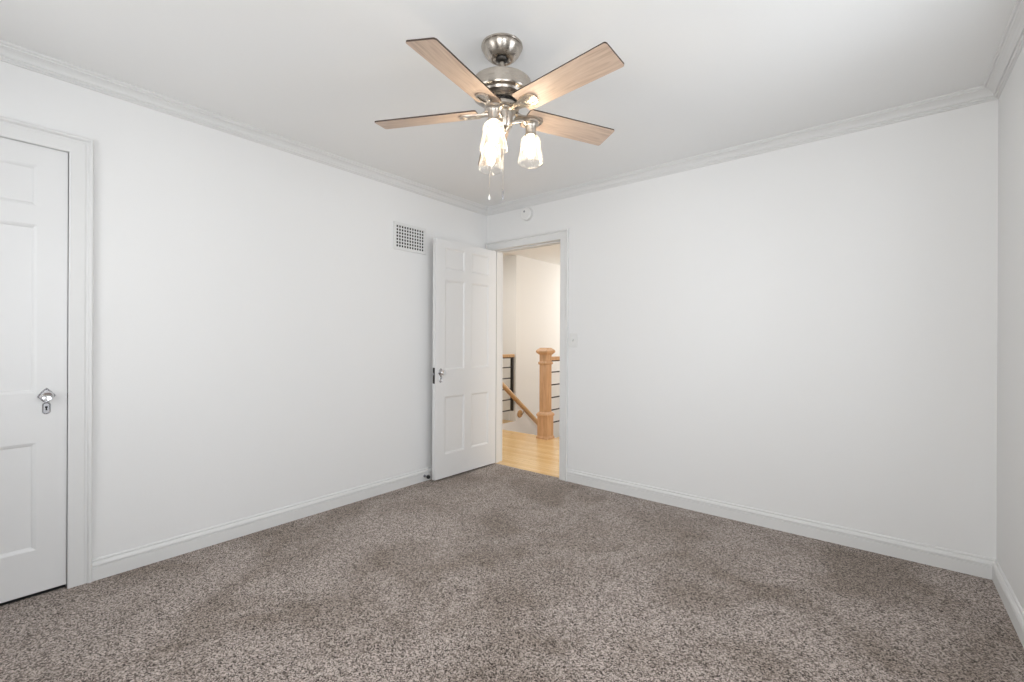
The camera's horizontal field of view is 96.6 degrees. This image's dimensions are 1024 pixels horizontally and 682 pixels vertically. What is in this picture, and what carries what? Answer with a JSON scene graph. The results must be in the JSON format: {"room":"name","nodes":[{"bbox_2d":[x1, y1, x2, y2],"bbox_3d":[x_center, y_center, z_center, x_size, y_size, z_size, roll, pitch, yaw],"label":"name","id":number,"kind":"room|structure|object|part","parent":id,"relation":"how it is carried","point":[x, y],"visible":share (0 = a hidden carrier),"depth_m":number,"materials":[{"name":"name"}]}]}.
{"room":"empty bedroom","nodes":[
{"label":"empty bedroom","id":0,"kind":"room"},
{"bbox_2d":[0,61,486,605],"bbox_3d":[-1.742,-0.018,3.122,0.750,2.500,4.087,0,0,39],"label":"wall","id":1,"kind":"structure","parent":0,"point":[263,341],"depth_m":2.67,"materials":[{"name":"white paint"}]},
{"bbox_2d":[0,137,67,602],"bbox_3d":[-2.311,0.126,1.865,0.117,2.011,0.713,0,0,39],"label":"door","id":2,"kind":"structure","parent":1,"relation":"in","point":[33,178],"depth_m":2.04,"materials":[{"name":"white paint"}]},
{"bbox_3d":[-2.116,0.305,2.073,0.005,0.055,0.028,0,0,39],"label":"keyhole plate","id":3,"kind":"part","parent":2,"relation":"part of","materials":[{"name":"silver metal"}]},
{"bbox_3d":[-2.100,0.249,2.060,0.036,0.045,0.045,0,0,39],"label":"knob","id":4,"kind":"part","parent":2,"relation":"part of","materials":[{"name":"silver metal"}]},
{"bbox_2d":[0,116,93,588],"bbox_3d":[-2.335,0.103,1.884,0.154,2.133,0.878,0,0,39],"label":"door frame","id":5,"kind":"structure","parent":1,"relation":"attached to","point":[80,149],"depth_m":2.14,"materials":[{"name":"white paint"}]},
{"bbox_2d":[92,466,431,581],"bbox_3d":[-1.128,1.110,3.275,0.018,0.111,2.809,0,0,39],"label":"baseboard","id":6,"kind":"structure","parent":1,"relation":"attached to","point":[126,560],"depth_m":2.68,"materials":[{"name":"white paint"}]},
{"bbox_2d":[393,221,425,254],"bbox_3d":[-0.815,-0.822,3.654,0.010,0.214,0.318,0,0,39],"label":"air vent","id":7,"kind":"object","parent":1,"relation":"in","point":[406,237],"visible":1,"depth_m":3.65,"materials":[{"name":"white metal"}]},
{"bbox_2d":[396,224,423,251],"bbox_3d":[-0.815,-0.822,3.655,0.004,0.178,0.280,0,0,39],"label":"grille","id":8,"kind":"object","parent":7,"relation":"attached to","point":[410,238],"depth_m":3.65,"materials":[{"name":"white metal"}]},
{"bbox_2d":[502,256,509,412],"bbox_3d":[-0.519,-0.022,7.165,1.350,2.460,0.120,0,0,39],"label":"wall","id":9,"kind":"structure","parent":0,"point":[506,260],"depth_m":6.73,"materials":[{"name":"white paint"}]},
{"bbox_2d":[502,412,508,419],"bbox_3d":[-0.567,1.109,7.113,1.350,0.104,0.013,0,0,39],"label":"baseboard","id":10,"kind":"structure","parent":9,"relation":"attached to","point":[505,416],"depth_m":6.72,"materials":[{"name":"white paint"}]},
{"bbox_2d":[0,0,1016,264],"bbox_3d":[0.347,-1.304,4.408,6.165,0.110,8.530,0,0,39],"label":"ceiling","id":11,"kind":"structure","parent":0,"point":[697,77],"depth_m":2.08,"materials":[{"name":"white paint"}]},
{"bbox_2d":[375,33,623,199],"bbox_3d":[-0.026,-0.929,1.927,1.070,0.660,1.089,0,0,39],"label":"ceiling fan","id":12,"kind":"object","parent":11,"relation":"hanging from","point":[501,90],"visible":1,"depth_m":1.85,"materials":[{"name":"brown wood"}]},
{"bbox_3d":[-0.368,-0.971,2.002,0.450,0.032,0.124,-2,0,9],"label":"blade","id":13,"kind":"part","parent":12,"relation":"part of","materials":[{"name":"brown wood"}]},
{"bbox_3d":[-0.193,-0.970,1.658,0.124,0.032,0.450,0,2,27],"label":"blade","id":14,"kind":"part","parent":12,"relation":"part of","materials":[{"name":"brown wood"}]},
{"bbox_3d":[-0.097,-0.770,1.951,0.003,0.290,0.003,0,0,39],"label":"pull chain","id":15,"kind":"part","parent":12,"relation":"part of","materials":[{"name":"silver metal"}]},
{"bbox_2d":[483,127,498,145],"bbox_3d":[-0.094,-0.918,2.051,0.070,0.069,0.070,0,0,39],"label":"bulb","id":16,"kind":"object","parent":12,"relation":"attached to","point":[486,131],"depth_m":2.03,"materials":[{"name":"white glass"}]},
{"bbox_3d":[-0.094,-0.840,2.051,0.038,0.097,0.038,0,0,39],"label":"bulb","id":17,"kind":"part","parent":12,"relation":"part of","materials":[{"name":"beige glass"}]},
{"bbox_2d":[485,102,501,123],"bbox_3d":[-0.074,-0.918,1.841,0.070,0.069,0.070,0,0,39],"label":"socket","id":18,"kind":"object","parent":12,"relation":"attached to","point":[493,108],"depth_m":1.82,"materials":[{"name":"silver metal"}]},
{"bbox_3d":[-0.074,-0.840,1.841,0.038,0.097,0.038,0,0,39],"label":"bulb","id":19,"kind":"part","parent":12,"relation":"part of","materials":[{"name":"beige glass"}]},
{"bbox_3d":[-0.093,-0.975,2.280,0.124,0.032,0.450,0,-1,-8],"label":"blade","id":20,"kind":"part","parent":12,"relation":"part of","materials":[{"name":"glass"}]},
{"bbox_3d":[0.037,-0.941,1.963,0.094,0.030,0.017,0,0,-10],"label":"arm","id":21,"kind":"part","parent":12,"relation":"part of","materials":[{"name":"silver metal"}]},
{"bbox_3d":[0.081,-0.839,1.971,0.038,0.097,0.038,0,0,39],"label":"bulb","id":22,"kind":"part","parent":12,"relation":"part of","materials":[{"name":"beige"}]},
{"bbox_2d":[523,118,538,138],"bbox_3d":[0.082,-0.917,1.971,0.070,0.069,0.070,0,0,39],"label":"socket","id":23,"kind":"object","parent":12,"relation":"attached to","point":[530,124],"depth_m":1.95,"materials":[{"name":"silver metal"}]},
{"bbox_3d":[0.259,-0.982,2.105,0.450,0.032,0.124,0,0,-27],"label":"blade","id":24,"kind":"part","parent":12,"relation":"part of","materials":[{"name":"brown wood"}]},
{"bbox_3d":[0.194,-0.979,1.712,0.124,0.032,0.450,0,0,-45],"label":"blade","id":25,"kind":"part","parent":12,"relation":"part of","materials":[{"name":"brown wood"}]},
{"bbox_2d":[0,419,1023,681],"bbox_3d":[0.328,1.186,4.486,6.055,0.050,8.420,0,0,39],"label":"floor","id":26,"kind":"structure","parent":0,"point":[494,572],"depth_m":2.00,"materials":[{"name":"carpet"}]},
{"bbox_2d":[536,348,554,439],"bbox_3d":[0.402,0.624,5.472,0.166,1.084,0.166,0,0,39],"label":"newel post","id":27,"kind":"object","parent":26,"relation":"on","point":[545,415],"visible":1,"depth_m":5.43,"materials":[{"name":"brown wood"}]},
{"bbox_2d":[551,356,559,422],"bbox_3d":[1.470,0.605,6.786,0.064,0.819,3.222,0,0,39],"label":"guard railing","id":28,"kind":"object","parent":27,"relation":"attached to","point":[554,358],"visible":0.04,"depth_m":5.63,"materials":[{"name":"brown wood"}]},
{"bbox_3d":[1.439,0.218,6.745,0.064,0.045,3.118,0,0,39],"label":"rail","id":29,"kind":"part","parent":28,"relation":"part of","materials":[{"name":"brown wood"}]},
{"bbox_2d":[502,255,559,437],"bbox_3d":[0.676,1.308,7.474,0.124,5.110,3.345,0,0,39],"label":"wall","id":30,"kind":"structure","parent":0,"point":[534,284],"depth_m":6.92,"materials":[{"name":"white paint"}]},
{"bbox_2d":[502,354,514,411],"bbox_3d":[-0.427,0.597,6.070,0.064,0.819,1.398,0,0,39],"label":"guard railing","id":31,"kind":"object","parent":30,"relation":"attached to","point":[511,356],"visible":0.38,"depth_m":6.58,"materials":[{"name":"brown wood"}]},
{"bbox_3d":[-0.423,0.210,6.073,0.064,0.045,1.390,0,0,39],"label":"rail","id":32,"kind":"part","parent":31,"relation":"part of","materials":[{"name":"brown wood"}]},
{"bbox_3d":[0.000,0.621,6.595,0.038,0.775,0.030,0,0,39],"label":"post","id":33,"kind":"part","parent":31,"relation":"part of","materials":[{"name":"black metal"}]},
{"bbox_2d":[502,382,536,424],"bbox_3d":[0.586,1.496,7.188,0.104,2.233,2.820,0,0,39],"label":"stair handrail","id":34,"kind":"object","parent":30,"relation":"attached to","point":[510,393],"visible":0.44,"depth_m":6.58,"materials":[{"name":"brown wood"}]},
{"bbox_2d":[487,100,997,558],"bbox_3d":[1.109,-0.020,3.353,3.382,2.470,0.130,0,0,39],"label":"wall","id":35,"kind":"structure","parent":0,"point":[807,330],"depth_m":2.75,"materials":[{"name":"white paint"}]},
{"bbox_2d":[0,0,1023,215],"bbox_3d":[-0.106,-1.228,1.854,3.382,0.065,3.736,0,0,39],"label":"trim","id":36,"kind":"structure","parent":35,"relation":"attached to","point":[1011,45],"depth_m":2.56,"materials":[{"name":"white paint"}]},
{"bbox_2d":[521,207,532,220],"bbox_3d":[0.128,-1.129,4.046,0.120,0.120,0.039,0,0,39],"label":"smoke detector","id":37,"kind":"object","parent":35,"relation":"attached to","point":[527,212],"visible":1,"depth_m":4.03,"materials":[{"name":"white plastic"}]},
{"bbox_2d":[486,229,568,480],"bbox_3d":[0.155,0.124,4.129,0.916,2.114,0.177,0,0,39],"label":"door frame","id":38,"kind":"structure","parent":35,"relation":"attached to","point":[562,235],"depth_m":3.89,"materials":[{"name":"white paint"}]},
{"bbox_2d":[432,238,495,479],"bbox_3d":[-0.406,0.149,4.011,0.117,1.982,0.745,0,0,40],"label":"door","id":39,"kind":"structure","parent":38,"relation":"attached to","point":[464,276],"depth_m":3.97,"materials":[{"name":"white paint"}]},
{"bbox_3d":[-0.640,0.284,3.732,0.023,0.130,0.004,0,0,40],"label":"latch plate","id":40,"kind":"part","parent":39,"relation":"part of","materials":[{"name":"silver metal"}]},
{"bbox_2d":[570,333,576,346],"bbox_3d":[0.502,-0.006,3.751,0.070,0.115,0.021,0,0,39],"label":"light switch","id":41,"kind":"object","parent":35,"relation":"attached to","point":[573,336],"visible":1,"depth_m":3.75,"materials":[{"name":"white plastic"}]},
{"bbox_2d":[567,469,994,579],"bbox_3d":[1.414,1.121,3.006,2.462,0.111,0.018,0,0,39],"label":"baseboard","id":42,"kind":"structure","parent":35,"relation":"attached to","point":[962,562],"depth_m":2.72,"materials":[{"name":"white paint"}]},
{"bbox_2d":[996,47,1023,610],"bbox_3d":[1.251,-0.019,0.746,0.130,2.470,3.996,0,0,39],"label":"wall","id":43,"kind":"structure","parent":0,"point":[1010,317],"depth_m":2.00,"materials":[{"name":"white paint"}]},
{"bbox_2d":[992,559,1023,647],"bbox_3d":[1.189,1.120,0.792,0.018,0.111,3.736,0,0,39],"label":"baseboard","id":44,"kind":"structure","parent":43,"relation":"attached to","point":[1010,601],"depth_m":1.95,"materials":[{"name":"white paint"}]}
]}

